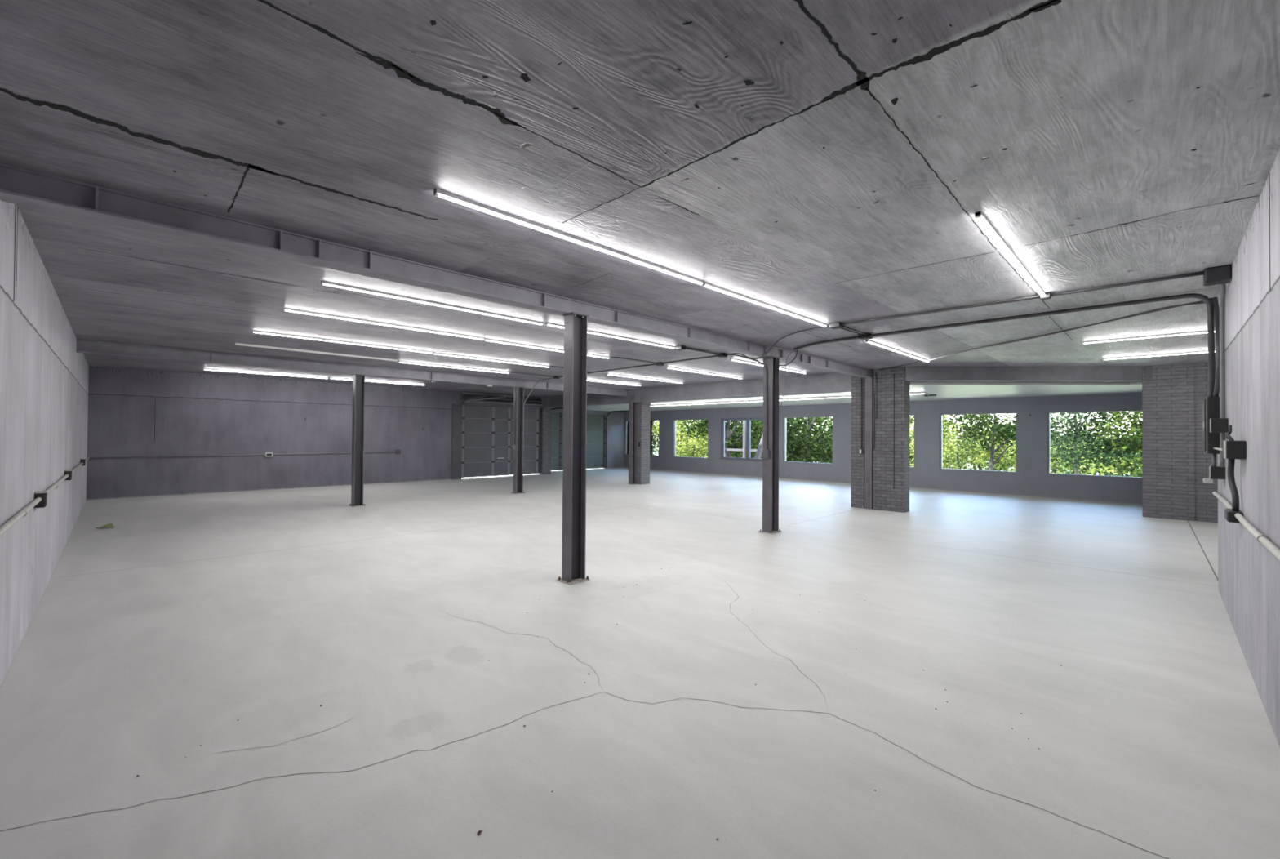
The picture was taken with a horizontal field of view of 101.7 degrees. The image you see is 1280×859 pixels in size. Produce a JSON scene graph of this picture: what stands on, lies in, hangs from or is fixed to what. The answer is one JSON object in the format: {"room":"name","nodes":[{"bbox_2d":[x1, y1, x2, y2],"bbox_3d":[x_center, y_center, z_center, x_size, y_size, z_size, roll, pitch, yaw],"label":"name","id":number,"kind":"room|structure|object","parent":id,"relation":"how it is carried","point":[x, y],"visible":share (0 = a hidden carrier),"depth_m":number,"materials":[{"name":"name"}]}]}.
{"room":"empty warehouse","nodes":[
{"label":"empty warehouse","id":0,"kind":"room"},
{"bbox_2d":[0,199,88,689],"bbox_3d":[-6.090,0.059,5.215,17.410,2.900,0.302,0,-1,45],"label":"wall","id":1,"kind":"structure","parent":0,"point":[44,380],"depth_m":3.91,"materials":[{"name":"grey concrete"}]},
{"bbox_2d":[34,490,47,507],"bbox_3d":[-4.809,0.560,4.183,0.124,0.125,0.060,0,-1,45],"label":"outlet box","id":2,"kind":"object","parent":1,"relation":"attached to","point":[42,494],"visible":0.98,"depth_m":4.15,"materials":[{"name":"black paint"}]},
{"bbox_2d":[0,457,89,536],"bbox_3d":[-6.457,0.576,5.816,15.360,0.091,0.046,0,-1,45],"label":"conduit","id":3,"kind":"object","parent":1,"relation":"attached to","point":[24,512],"visible":0.88,"depth_m":3.56,"materials":[{"name":"metal"}]},
{"bbox_2d":[64,469,71,479],"bbox_3d":[-7.124,0.567,6.493,0.124,0.125,0.060,0,-1,45],"label":"outlet box","id":4,"kind":"object","parent":1,"relation":"attached to","point":[68,472],"visible":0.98,"depth_m":6.46,"materials":[{"name":"black paint"}]},
{"bbox_2d":[86,365,542,500],"bbox_3d":[-7.916,0.154,15.496,0.302,2.900,11.680,0,-1,45],"label":"wall","id":5,"kind":"structure","parent":0,"point":[132,412],"depth_m":13.22,"materials":[{"name":"paint"}]},
{"bbox_2d":[89,451,396,458],"bbox_3d":[-9.640,0.648,13.534,0.028,0.063,6.440,0,-1,45],"label":"conduit","id":6,"kind":"object","parent":5,"relation":"attached to","point":[364,451],"visible":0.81,"depth_m":12.83,"materials":[{"name":"metal"}]},
{"bbox_2d":[451,404,462,479],"bbox_3d":[-6.135,0.401,17.261,0.330,2.470,0.340,0,-1,45],"label":"trim","id":7,"kind":"structure","parent":5,"relation":"attached to","point":[456,432],"depth_m":17.14,"materials":[{"name":"paint"}]},
{"bbox_2d":[460,391,545,477],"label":"door","id":8,"kind":"structure","parent":5,"relation":"in","point":[487,431],"depth_m":18.22,"materials":[{"name":"paint"}]},
{"bbox_2d":[537,407,551,474],"bbox_3d":[-3.948,0.233,20.069,1.260,2.900,0.400,0,-1,45],"label":"wall","id":9,"kind":"structure","parent":0,"point":[546,413],"depth_m":19.58,"materials":[{"name":"paint"}]},
{"bbox_2d":[551,408,624,467],"bbox_3d":[-2.563,0.419,22.491,0.200,2.600,4.990,0,-1,45],"label":"wall door","id":10,"kind":"structure","parent":9,"relation":"in","point":[615,420],"depth_m":23.74,"materials":[{"name":"paint"}]},
{"bbox_2d":[551,407,629,471],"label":"door","id":11,"kind":"structure","parent":10,"relation":"attached to","point":[595,437],"depth_m":22.75,"materials":[{"name":"green paint"}]},
{"bbox_2d":[540,372,851,408],"bbox_3d":[0.535,-1.028,15.406,11.680,0.410,0.300,0,-1,45],"label":"header","id":12,"kind":"object","parent":9,"relation":"attached to","point":[836,382],"visible":0.71,"depth_m":13.63,"materials":[{"name":"paint"}]},
{"bbox_2d":[0,466,1279,858],"bbox_3d":[0.573,1.742,10.727,21.350,0.251,17.560,0,-1,45],"label":"floor","id":13,"kind":"structure","parent":0,"point":[147,642],"depth_m":3.17,"materials":[{"name":"concrete"}]},
{"bbox_2d":[348,373,365,506],"bbox_3d":[-5.798,0.220,10.715,0.255,2.700,0.245,0,-1,45],"label":"steel column","id":14,"kind":"structure","parent":13,"relation":"on","point":[358,380],"depth_m":10.70,"materials":[{"name":"metal"}]},
{"bbox_2d":[511,386,524,493],"bbox_3d":[-3.082,0.267,13.210,0.255,2.700,0.255,0,-1,45],"label":"steel column","id":15,"kind":"structure","parent":13,"relation":"on","point":[518,411],"depth_m":13.20,"materials":[{"name":"metal"}]},
{"bbox_2d":[75,338,628,395],"bbox_3d":[-4.470,-1.206,12.068,0.170,0.200,11.660,0,-1,45],"label":"steel beam","id":16,"kind":"structure","parent":15,"relation":"on","point":[86,346],"depth_m":9.96,"materials":[{"name":"metal"}]},
{"bbox_2d":[556,311,590,585],"bbox_3d":[-0.675,0.184,5.372,0.235,2.735,0.255,0,-1,45],"label":"steel column","id":17,"kind":"structure","parent":13,"relation":"on","point":[575,324],"depth_m":5.36,"materials":[{"name":"metal"}]},
{"bbox_2d":[0,163,871,377],"bbox_3d":[0.681,-1.240,6.824,0.170,0.165,11.510,0,-1,45],"label":"steel beam","id":18,"kind":"structure","parent":17,"relation":"on","point":[18,185],"depth_m":3.74,"materials":[{"name":"grey paint"}]},
{"bbox_2d":[628,395,636,484],"bbox_3d":[-0.225,0.317,15.957,0.180,2.700,0.160,0,-1,45],"label":"steel column","id":19,"kind":"structure","parent":13,"relation":"on","point":[633,406],"depth_m":15.94,"materials":[{"name":"metal"}]},
{"bbox_2d":[635,402,650,484],"bbox_3d":[0.044,0.221,16.092,0.370,2.900,0.390,0,-1,45],"label":"brick pier","id":20,"kind":"object","parent":13,"relation":"on","point":[643,409],"visible":0.71,"depth_m":15.92,"materials":[{"name":"brick"}]},
{"bbox_2d":[758,355,781,533],"bbox_3d":[2.047,0.234,8.171,0.255,2.735,0.265,0,-1,45],"label":"steel column","id":21,"kind":"structure","parent":13,"relation":"on","point":[770,465],"depth_m":8.13,"materials":[{"name":"metal"}]},
{"bbox_2d":[864,377,873,509],"bbox_3d":[4.777,0.284,10.868,0.150,2.735,0.080,0,-1,45],"label":"steel column","id":22,"kind":"structure","parent":13,"relation":"on","point":[868,381],"depth_m":10.84,"materials":[{"name":"metal"}]},
{"bbox_2d":[850,366,910,512],"bbox_3d":[4.992,0.203,10.850,1.060,2.900,0.324,0,-1,45],"label":"brick pier","id":23,"kind":"object","parent":13,"relation":"on","point":[891,451],"visible":0.79,"depth_m":10.62,"materials":[{"name":"brick"}]},
{"bbox_2d":[875,373,877,418],"bbox_3d":[4.880,-0.684,10.740,0.018,0.930,0.018,1,-1,-23],"label":"conduit","id":24,"kind":"object","parent":23,"relation":"attached to","point":[876,374],"visible":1,"depth_m":10.73,"materials":[{"name":"metal"}]},
{"bbox_2d":[0,0,1279,396],"bbox_3d":[-0.339,-1.448,9.858,21.400,0.302,14.960,0,-1,45],"label":"ceiling","id":25,"kind":"structure","parent":0,"point":[826,162],"depth_m":2.68,"materials":[{"name":"concrete"}]},
{"bbox_2d":[203,368,328,378],"bbox_3d":[-8.771,-1.319,12.353,0.035,0.034,2.431,0,-1,45],"label":"recessed light","id":26,"kind":"object","parent":25,"relation":"in","point":[203,368],"visible":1,"depth_m":12.24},
{"bbox_2d":[235,342,397,361],"bbox_3d":[-5.498,-1.329,9.066,0.035,0.034,2.462,0,-1,45],"label":"recessed light","id":27,"kind":"object","parent":25,"relation":"in","point":[236,344],"visible":1,"depth_m":8.93,"materials":[{"name":"plastic"}]},
{"bbox_2d":[252,329,432,353],"bbox_3d":[-4.436,-1.331,8.036,0.035,0.034,2.502,0,-1,45],"label":"recessed light","id":28,"kind":"object","parent":25,"relation":"in","point":[253,331],"visible":1,"depth_m":7.88,"materials":[{"name":"plastic"}]},
{"bbox_2d":[283,307,484,340],"bbox_3d":[-3.142,-1.335,6.723,0.035,0.034,2.452,0,-1,45],"label":"recessed light","id":29,"kind":"object","parent":25,"relation":"in","point":[288,309],"visible":1,"depth_m":6.54,"materials":[{"name":"plastic"}]},
{"bbox_2d":[364,379,425,385],"bbox_3d":[-6.635,-1.283,14.138,0.382,0.034,1.604,0,-1,45],"label":"recessed light","id":30,"kind":"object","parent":25,"relation":"in","point":[379,381],"depth_m":14.30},
{"bbox_2d":[320,280,542,324],"bbox_3d":[-2.080,-1.339,5.664,0.035,0.034,2.431,0,-1,45],"label":"recessed light","id":31,"kind":"object","parent":25,"relation":"in","point":[322,282],"visible":1,"depth_m":5.46,"materials":[{"name":"plastic"}]},
{"bbox_2d":[398,360,509,373],"bbox_3d":[-3.813,-1.296,10.926,0.035,0.034,2.411,0,-1,45],"label":"recessed light","id":32,"kind":"object","parent":25,"relation":"in","point":[403,362],"visible":1,"depth_m":10.82,"materials":[{"name":"plastic"}]},
{"bbox_2d":[432,351,549,367],"bbox_3d":[-2.712,-1.299,9.821,0.035,0.034,2.401,0,-1,45],"label":"recessed light","id":33,"kind":"object","parent":25,"relation":"in","point":[433,353],"visible":1,"depth_m":9.69,"materials":[{"name":"plastic"}]},
{"bbox_2d":[484,337,564,351],"bbox_3d":[-1.756,-1.311,8.037,0.192,0.034,1.479,0,-1,45],"label":"recessed light","id":34,"kind":"object","parent":25,"relation":"in","point":[533,346],"depth_m":8.08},
{"bbox_2d":[523,377,553,452],"bbox_3d":[-2.476,-0.202,12.992,1.201,2.142,0.298,0,-1,45],"label":"conduit","id":35,"kind":"object","parent":25,"relation":"attached to","point":[552,377],"visible":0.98,"depth_m":13.29,"materials":[{"name":"metal"}]},
{"bbox_2d":[433,187,703,284],"bbox_3d":[-0.306,-1.344,3.857,0.035,0.034,2.462,0,-1,45],"label":"recessed light","id":36,"kind":"object","parent":25,"relation":"in","point":[437,192],"visible":1,"depth_m":3.55,"materials":[{"name":"plastic"}]},
{"bbox_2d":[557,363,656,377],"bbox_3d":[-0.802,-1.265,11.284,0.026,0.026,3.331,1,-1,-44],"label":"conduit","id":37,"kind":"object","parent":25,"relation":"attached to","point":[654,363],"visible":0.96,"depth_m":10.88,"materials":[{"name":"metal"}]},
{"bbox_2d":[586,378,640,386],"bbox_3d":[-0.808,-1.244,13.709,0.035,0.034,2.330,0,-1,45],"label":"recessed light","id":38,"kind":"object","parent":25,"relation":"in","point":[587,379],"visible":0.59,"depth_m":13.80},
{"bbox_2d":[587,329,675,348],"bbox_3d":[-0.077,-1.304,7.510,0.153,0.034,1.825,0,-1,45],"label":"recessed light","id":39,"kind":"object","parent":25,"relation":"in","point":[612,335],"depth_m":7.52,"materials":[{"name":"plastic"}]},
{"bbox_2d":[606,373,683,383],"bbox_3d":[0.189,-1.246,12.814,0.035,0.034,2.654,0,-1,45],"label":"tube light","id":40,"kind":"object","parent":25,"relation":"in","point":[606,373],"visible":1,"depth_m":12.68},
{"bbox_2d":[662,355,717,364],"bbox_3d":[0.915,-1.271,9.466,0.026,0.026,1.411,1,-1,-43],"label":"conduit","id":41,"kind":"object","parent":25,"relation":"attached to","point":[713,355],"visible":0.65,"depth_m":9.44,"materials":[{"name":"metal"}]},
{"bbox_2d":[666,366,742,378],"bbox_3d":[1.501,-1.249,11.591,0.035,0.034,2.695,0,-1,45],"label":"tube light","id":42,"kind":"object","parent":25,"relation":"in","point":[669,367],"visible":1,"depth_m":11.45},
{"bbox_2d":[724,353,768,448],"bbox_3d":[1.653,-0.492,8.400,0.164,1.588,0.911,1,-1,-37],"label":"power cable","id":43,"kind":"object","parent":25,"relation":"hanging from","point":[725,353],"visible":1,"depth_m":8.10,"materials":[{"name":"paint"}]},
{"bbox_2d":[730,358,763,365],"bbox_3d":[1.999,-1.265,9.677,0.154,0.034,1.122,0,-1,45],"label":"recessed light","id":44,"kind":"object","parent":25,"relation":"in","point":[759,364],"depth_m":9.77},
{"bbox_2d":[702,281,826,327],"bbox_3d":[1.447,-1.312,5.628,0.035,0.034,2.462,0,-1,45],"label":"recessed light","id":45,"kind":"object","parent":25,"relation":"in","point":[705,284],"visible":0.94,"depth_m":5.42,"materials":[{"name":"plastic"}]},
{"bbox_2d":[730,324,829,359],"bbox_3d":[1.923,-1.198,7.655,0.179,0.188,2.534,1,-1,-18],"label":"conduit","id":46,"kind":"object","parent":25,"relation":"attached to","point":[779,340],"visible":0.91,"depth_m":7.31,"materials":[{"name":"metal"}]},
{"bbox_2d":[829,321,844,328],"bbox_3d":[2.421,-1.282,6.423,0.130,0.062,0.130,0,-1,45],"label":"junction box","id":47,"kind":"object","parent":25,"relation":"attached to","point":[836,325],"visible":0.99,"depth_m":6.38,"materials":[{"name":"black paint"}]},
{"bbox_2d":[858,333,872,339],"bbox_3d":[3.078,-1.270,7.110,0.140,0.062,0.140,0,-1,45],"label":"junction box","id":48,"kind":"object","parent":25,"relation":"attached to","point":[864,336],"visible":0.87,"depth_m":7.06,"materials":[{"name":"black paint"}]},
{"bbox_2d":[866,339,929,362],"bbox_3d":[4.270,-1.260,8.514,0.035,0.034,2.816,0,-1,45],"label":"tube light","id":49,"kind":"object","parent":25,"relation":"in","point":[867,340],"visible":0.9,"depth_m":8.27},
{"bbox_2d":[841,294,1039,324],"bbox_3d":[3.179,-1.294,5.717,1.931,0.024,0.024,0,-1,43],"label":"conduit","id":50,"kind":"object","parent":25,"relation":"attached to","point":[1037,295],"visible":0.92,"depth_m":5.60,"materials":[{"name":"metal"}]},
{"bbox_2d":[793,293,1215,396],"bbox_3d":[3.792,-0.788,6.434,0.281,1.011,4.451,1,-1,-41],"label":"conduit","id":51,"kind":"object","parent":25,"relation":"attached to","point":[1211,322],"visible":0.96,"depth_m":5.34,"materials":[{"name":"metal"}]},
{"bbox_2d":[974,210,1044,296],"bbox_3d":[3.007,-1.316,4.144,0.035,0.034,2.583,0,-1,45],"label":"fluorescent light","id":52,"kind":"object","parent":25,"relation":"in","point":[982,219],"visible":1,"depth_m":3.80,"materials":[{"name":"plastic"}]},
{"bbox_2d":[844,273,1203,324],"bbox_3d":[3.611,-1.294,5.387,3.011,0.018,0.042,0,-1,44],"label":"conduit","id":53,"kind":"object","parent":25,"relation":"attached to","point":[1202,273],"visible":0.49,"depth_m":5.21,"materials":[{"name":"metal"}]},
{"bbox_2d":[1040,291,1051,299],"bbox_3d":[3.922,-1.290,5.039,0.080,0.054,0.080,0,-1,45],"label":"junction box","id":54,"kind":"object","parent":25,"relation":"attached to","point":[1047,295],"visible":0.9,"depth_m":5.01,"materials":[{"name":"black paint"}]},
{"bbox_2d":[926,300,1204,361],"bbox_3d":[5.339,-1.242,7.217,0.138,0.058,4.468,0,-1,-6],"label":"power cable","id":55,"kind":"object","parent":25,"relation":"hanging from","point":[1200,300],"visible":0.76,"depth_m":7.15,"materials":[{"name":"paint"}]},
{"bbox_2d":[976,302,1204,349],"bbox_3d":[5.378,-1.234,6.586,0.118,0.084,3.253,0,-1,-5],"label":"power cable","id":56,"kind":"object","parent":25,"relation":"hanging from","point":[1197,302],"visible":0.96,"depth_m":5.96,"materials":[{"name":"rubber"}]},
{"bbox_2d":[1050,271,1204,296],"bbox_3d":[4.304,-1.296,4.658,0.024,0.024,1.000,1,-1,-44],"label":"conduit","id":57,"kind":"object","parent":25,"relation":"attached to","point":[1198,272],"visible":1,"depth_m":4.61,"materials":[{"name":"metal"}]},
{"bbox_2d":[1082,329,1207,344],"bbox_3d":[7.266,-1.257,6.698,2.411,0.034,0.035,0,-1,45],"label":"recessed light","id":58,"kind":"object","parent":25,"relation":"in","point":[1204,331],"visible":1,"depth_m":7.07,"materials":[{"name":"plastic"}]},
{"bbox_2d":[1102,349,1215,359],"bbox_3d":[8.929,-1.228,8.229,2.421,0.034,0.035,0,-1,45],"label":"tube light","id":59,"kind":"object","parent":25,"relation":"in","point":[1202,351],"visible":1,"depth_m":8.59,"materials":[{"name":"plastic"}]},
{"bbox_2d":[1203,264,1231,286],"bbox_3d":[4.724,-1.259,4.264,0.150,0.120,0.164,0,-1,45],"label":"junction box","id":60,"kind":"object","parent":25,"relation":"attached to","point":[1222,274],"visible":0.98,"depth_m":4.22,"materials":[{"name":"black paint"}]},
{"bbox_2d":[551,380,1142,412],"bbox_3d":[4.932,-1.185,15.141,21.400,0.635,5.530,0,-1,45],"label":"ceiling","id":61,"kind":"structure","parent":0,"point":[943,390],"depth_m":12.36,"materials":[{"name":"paint"}]},
{"bbox_2d":[650,403,686,406],"bbox_3d":[0.694,-0.840,18.113,2.400,0.056,0.035,0,-1,45],"label":"tube light","id":62,"kind":"object","parent":61,"relation":"attached to","point":[674,404],"visible":0.59,"depth_m":17.79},
{"bbox_2d":[687,400,749,404],"bbox_3d":[2.414,-0.846,16.396,2.400,0.056,0.035,0,-1,45],"label":"tube light","id":63,"kind":"object","parent":61,"relation":"attached to","point":[741,401],"visible":1,"depth_m":16.31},
{"bbox_2d":[750,395,825,401],"bbox_3d":[4.109,-0.851,14.705,2.330,0.056,0.035,0,-1,45],"label":"tube light","id":64,"kind":"object","parent":61,"relation":"attached to","point":[807,397],"visible":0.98,"depth_m":14.46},
{"bbox_2d":[623,392,1142,504],"bbox_3d":[6.735,0.430,16.872,21.300,2.600,0.190,0,-1,45],"label":"wall","id":65,"kind":"structure","parent":0,"point":[1032,478],"depth_m":14.82,"materials":[{"name":"paint"}]},
{"bbox_2d":[625,419,658,456],"bbox_3d":[0.126,0.380,23.459,2.160,1.609,0.202,0,-1,45],"label":"window","id":66,"kind":"structure","parent":65,"relation":"attached to","point":[653,422],"depth_m":23.10,"materials":[{"name":"grey paint"}]},
{"bbox_2d":[673,418,708,458],"bbox_3d":[2.112,0.374,21.477,1.890,1.609,0.202,0,-1,45],"label":"window","id":67,"kind":"structure","parent":65,"relation":"attached to","point":[674,420],"depth_m":22.08,"materials":[{"name":"grey paint"}]},
{"bbox_2d":[720,417,763,461],"bbox_3d":[4.062,0.368,19.532,2.420,1.609,0.202,0,-1,45],"label":"window","id":68,"kind":"structure","parent":65,"relation":"attached to","point":[748,420],"depth_m":19.63,"materials":[{"name":"grey plastic"}]},
{"bbox_2d":[782,416,832,464],"bbox_3d":[5.765,0.363,17.833,1.830,1.609,0.202,0,-1,45],"label":"window","id":69,"kind":"structure","parent":65,"relation":"attached to","point":[784,418],"depth_m":18.36,"materials":[{"name":"grey paint"}]},
{"bbox_2d":[909,413,915,468],"bbox_3d":[7.528,0.358,16.074,1.830,1.609,0.202,0,-1,45],"label":"window","id":70,"kind":"structure","parent":65,"relation":"attached to","point":[910,414],"depth_m":15.40,"materials":[{"name":"grey paint"}]},
{"bbox_2d":[938,412,1017,473],"bbox_3d":[9.280,0.352,14.326,1.840,1.609,0.202,0,-1,45],"label":"window","id":71,"kind":"structure","parent":65,"relation":"attached to","point":[941,415],"depth_m":14.54,"materials":[{"name":"glass"}]},
{"bbox_2d":[1047,409,1142,479],"bbox_3d":[11.039,0.347,12.571,1.910,1.609,0.202,0,-1,45],"label":"window","id":72,"kind":"structure","parent":65,"relation":"attached to","point":[1049,412],"depth_m":12.73,"materials":[{"name":"glass"}]},
{"bbox_2d":[1142,362,1217,522],"bbox_3d":[10.992,0.228,8.921,3.440,2.900,0.240,0,-1,45],"label":"brick wall","id":73,"kind":"structure","parent":0,"point":[1175,464],"depth_m":9.73,"materials":[{"name":"brick"}]},
{"bbox_2d":[904,366,1142,382],"bbox_3d":[7.513,-1.096,10.350,4.456,0.275,0.300,0,-1,3],"label":"header","id":74,"kind":"object","parent":73,"relation":"attached to","point":[912,374],"visible":0.86,"depth_m":10.21,"materials":[{"name":"paint"}]},
{"bbox_2d":[1217,148,1279,747],"bbox_3d":[2.987,0.096,2.202,0.302,2.900,8.260,0,-1,45],"label":"wall","id":75,"kind":"structure","parent":0,"point":[1249,573],"depth_m":3.11,"materials":[{"name":"grey concrete"}]},
{"bbox_2d":[1202,396,1219,453],"bbox_3d":[5.309,-0.036,4.833,0.130,0.515,0.380,0,-1,45],"label":"breaker panel","id":76,"kind":"object","parent":75,"relation":"attached to","point":[1211,405],"visible":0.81,"depth_m":4.72,"materials":[{"name":"black paint"}]},
{"bbox_2d":[1203,466,1225,483],"bbox_3d":[5.200,0.412,4.722,0.130,0.155,0.200,0,-1,45],"label":"outlet box","id":77,"kind":"object","parent":75,"relation":"attached to","point":[1215,472],"visible":0.96,"depth_m":4.65,"materials":[{"name":"black paint"}]},
{"bbox_2d":[1212,296,1219,396],"bbox_3d":[5.304,-0.769,4.798,0.051,0.967,0.358,0,-1,45],"label":"conduit","id":78,"kind":"object","parent":75,"relation":"attached to","point":[1215,300],"visible":0.79,"depth_m":4.71,"materials":[{"name":"metal"}]},
{"bbox_2d":[1209,417,1228,432],"bbox_3d":[4.999,-0.035,4.503,0.104,0.120,0.195,0,-1,45],"label":"junction box","id":79,"kind":"object","parent":75,"relation":"attached to","point":[1216,424],"visible":1,"depth_m":4.44,"materials":[{"name":"black paint"}]},
{"bbox_2d":[1219,283,1226,466],"bbox_3d":[5.013,-0.468,4.483,0.374,1.600,0.041,1,-1,-42],"label":"conduit","id":80,"kind":"object","parent":75,"relation":"attached to","point":[1223,287],"visible":0.71,"depth_m":4.55,"materials":[{"name":"metal"}]},
{"bbox_2d":[1224,507,1243,523],"bbox_3d":[4.257,0.617,3.737,0.074,0.075,0.260,0,-1,45],"label":"outlet box","id":81,"kind":"object","parent":75,"relation":"attached to","point":[1229,516],"visible":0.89,"depth_m":3.66,"materials":[{"name":"black paint"}]},
{"bbox_2d":[1222,424,1246,459],"bbox_3d":[4.156,0.083,3.652,0.096,0.238,0.383,0,-1,45],"label":"junction box","id":82,"kind":"object","parent":75,"relation":"attached to","point":[1231,449],"visible":1,"depth_m":3.53,"materials":[{"name":"black paint"}]},
{"bbox_2d":[1226,458,1239,511],"bbox_3d":[4.248,0.391,3.732,0.037,0.387,0.113,0,-1,30],"label":"power cable","id":83,"kind":"object","parent":82,"relation":"attached to","point":[1231,462],"visible":0.95,"depth_m":3.73,"materials":[{"name":"black rubber"}]},
{"bbox_2d":[1212,491,1279,560],"bbox_3d":[3.348,0.583,2.809,0.044,0.049,6.720,0,-1,45],"label":"conduit","id":84,"kind":"object","parent":75,"relation":"attached to","point":[1264,540],"visible":0.92,"depth_m":2.93,"materials":[{"name":"paint"}]},
{"label":"outside","id":85,"kind":"structure","parent":0,"visible":0},
{"bbox_2d":[655,445,1141,475],"bbox_3d":[24.670,2.923,53.034,100.000,0.250,50.000,0,-1,45],"label":"ground","id":86,"kind":"structure","parent":85,"point":[655,446],"depth_m":36.34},
{"bbox_2d":[656,427,1142,477],"bbox_3d":[15.216,1.237,32.882,50.920,3.072,3.961,0,-1,45],"label":"hedge","id":87,"kind":"object","parent":86,"relation":"on","point":[1011,465],"visible":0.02,"depth_m":29.02,"materials":[{"name":"green plant"}]},
{"bbox_2d":[909,414,970,466],"bbox_3d":[15.118,0.400,28.662,6.320,4.278,6.071,0,-1,11],"label":"tree","id":88,"kind":"object","parent":86,"relation":"on","point":[944,420],"visible":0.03,"depth_m":28.14,"materials":[{"name":"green plant"}]},
{"bbox_2d":[958,413,1098,473],"bbox_3d":[18.116,0.866,24.397,6.531,3.549,6.310,0,-1,33],"label":"tree","id":89,"kind":"object","parent":86,"relation":"on","point":[1061,433],"visible":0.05,"depth_m":23.85,"materials":[{"name":"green plant"}]},
{"bbox_2d":[1051,422,1142,477],"bbox_3d":[22.216,0.907,24.387,6.798,3.570,6.618,1,-1,-9],"label":"tree","id":90,"kind":"object","parent":86,"relation":"on","point":[1138,454],"visible":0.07,"depth_m":23.46,"materials":[{"name":"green plant"}]},
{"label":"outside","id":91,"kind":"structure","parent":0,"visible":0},
{"bbox_3d":[2.369,2.518,30.684,100.000,0.250,13.150,0,-1,45],"label":"grass","id":92,"kind":"structure","parent":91,"visible":0},
{"bbox_2d":[655,419,707,456],"bbox_3d":[2.278,0.187,27.663,4.393,4.364,4.996,0,-1,45],"label":"tree","id":93,"kind":"object","parent":92,"relation":"on","point":[679,428],"visible":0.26,"depth_m":27.19,"materials":[{"name":"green plant"}]},
{"bbox_2d":[675,431,707,457],"bbox_3d":[2.632,1.235,24.949,2.746,2.207,2.476,0,-1,45],"label":"bush","id":94,"kind":"object","parent":92,"relation":"on","point":[690,452],"visible":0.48,"depth_m":24.96,"materials":[{"name":"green plant"}]},
{"bbox_2d":[680,419,763,457],"bbox_3d":[4.299,0.343,25.005,4.631,4.019,3.942,0,-1,14],"label":"tree","id":95,"kind":"object","parent":92,"relation":"on","point":[731,442],"visible":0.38,"depth_m":24.77,"materials":[{"name":"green plant"}]},
{"bbox_2d":[702,420,762,458],"bbox_3d":[5.191,0.455,26.613,3.926,3.841,3.638,0,-1,45],"label":"tree","id":96,"kind":"object","parent":92,"relation":"on","point":[752,453],"visible":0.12,"depth_m":26.25,"materials":[{"name":"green plant"}]},
{"bbox_2d":[724,420,757,457],"bbox_3d":[4.587,0.749,22.577,2.800,3.150,0.160,0,-1,45],"label":"fence","id":97,"kind":"object","parent":92,"relation":"on","point":[744,450],"visible":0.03,"depth_m":22.55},
{"bbox_2d":[699,420,796,458],"bbox_3d":[6.564,0.402,31.446,6.233,4.402,6.255,1,-1,-27],"label":"tree","id":98,"kind":"object","parent":92,"relation":"on","point":[730,420],"visible":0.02,"depth_m":31.30,"materials":[{"name":"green plant"}]},
{"bbox_2d":[754,435,762,457],"bbox_3d":[5.117,0.440,21.540,2.631,3.852,2.531,1,-1,-16],"label":"tree","id":99,"kind":"object","parent":92,"relation":"on","point":[758,453],"visible":0.02,"depth_m":21.40,"materials":[{"name":"grey plant"}]},
{"bbox_2d":[741,417,832,462],"bbox_3d":[7.171,0.434,22.690,5.354,3.832,5.014,1,-1,-27],"label":"tree","id":100,"kind":"object","parent":92,"relation":"on","point":[793,429],"visible":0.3,"depth_m":22.53,"materials":[{"name":"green plant"}]},
{"bbox_2d":[761,431,832,462],"bbox_3d":[7.054,1.210,21.645,3.641,2.258,4.039,1,-1,-37],"label":"bush","id":101,"kind":"object","parent":92,"relation":"on","point":[802,458],"visible":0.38,"depth_m":21.30,"materials":[{"name":"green plant"}]},
{"bbox_2d":[787,417,832,462],"bbox_3d":[10.837,0.054,31.417,6.763,5.112,6.379,0,-1,45],"label":"tree","id":102,"kind":"object","parent":92,"relation":"on","point":[824,417],"visible":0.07,"depth_m":30.97,"materials":[{"name":"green plant"}]},
{"bbox_2d":[909,414,957,466],"bbox_3d":[10.880,0.210,20.873,2.865,4.299,3.026,1,-1,-18],"label":"tree","id":103,"kind":"object","parent":92,"relation":"on","point":[912,420],"visible":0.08,"depth_m":20.27,"materials":[{"name":"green plant"}]},
{"bbox_2d":[909,414,1016,471],"bbox_3d":[12.501,0.822,20.350,4.499,3.152,4.259,0,-1,23],"label":"tree","id":104,"kind":"object","parent":92,"relation":"on","point":[959,458],"visible":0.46,"depth_m":19.75,"materials":[{"name":"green plant"}]},
{"bbox_2d":[942,413,1052,470],"bbox_3d":[12.274,0.241,18.017,3.192,4.201,3.036,0,-1,16],"label":"tree","id":105,"kind":"object","parent":92,"relation":"on","point":[984,420],"visible":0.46,"depth_m":17.82,"materials":[{"name":"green plant"}]},
{"bbox_2d":[993,436,1137,475],"bbox_3d":[14.802,1.214,18.430,4.043,2.314,3.726,0,-1,11],"label":"bush","id":106,"kind":"object","parent":92,"relation":"on","point":[1051,464],"visible":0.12,"depth_m":17.77,"materials":[{"name":"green plant"}]},
{"bbox_2d":[1002,411,1142,475],"bbox_3d":[13.412,0.218,15.852,3.816,4.214,3.653,0,-1,19],"label":"tree","id":107,"kind":"object","parent":92,"relation":"on","point":[1076,433],"visible":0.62,"depth_m":15.53,"materials":[{"name":"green plant"}]},
{"bbox_2d":[1075,410,1142,476],"bbox_3d":[13.920,0.245,14.275,2.744,4.129,2.807,1,-1,-14],"label":"tree","id":108,"kind":"object","parent":92,"relation":"on","point":[1131,430],"visible":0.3,"depth_m":14.57,"materials":[{"name":"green plant"}]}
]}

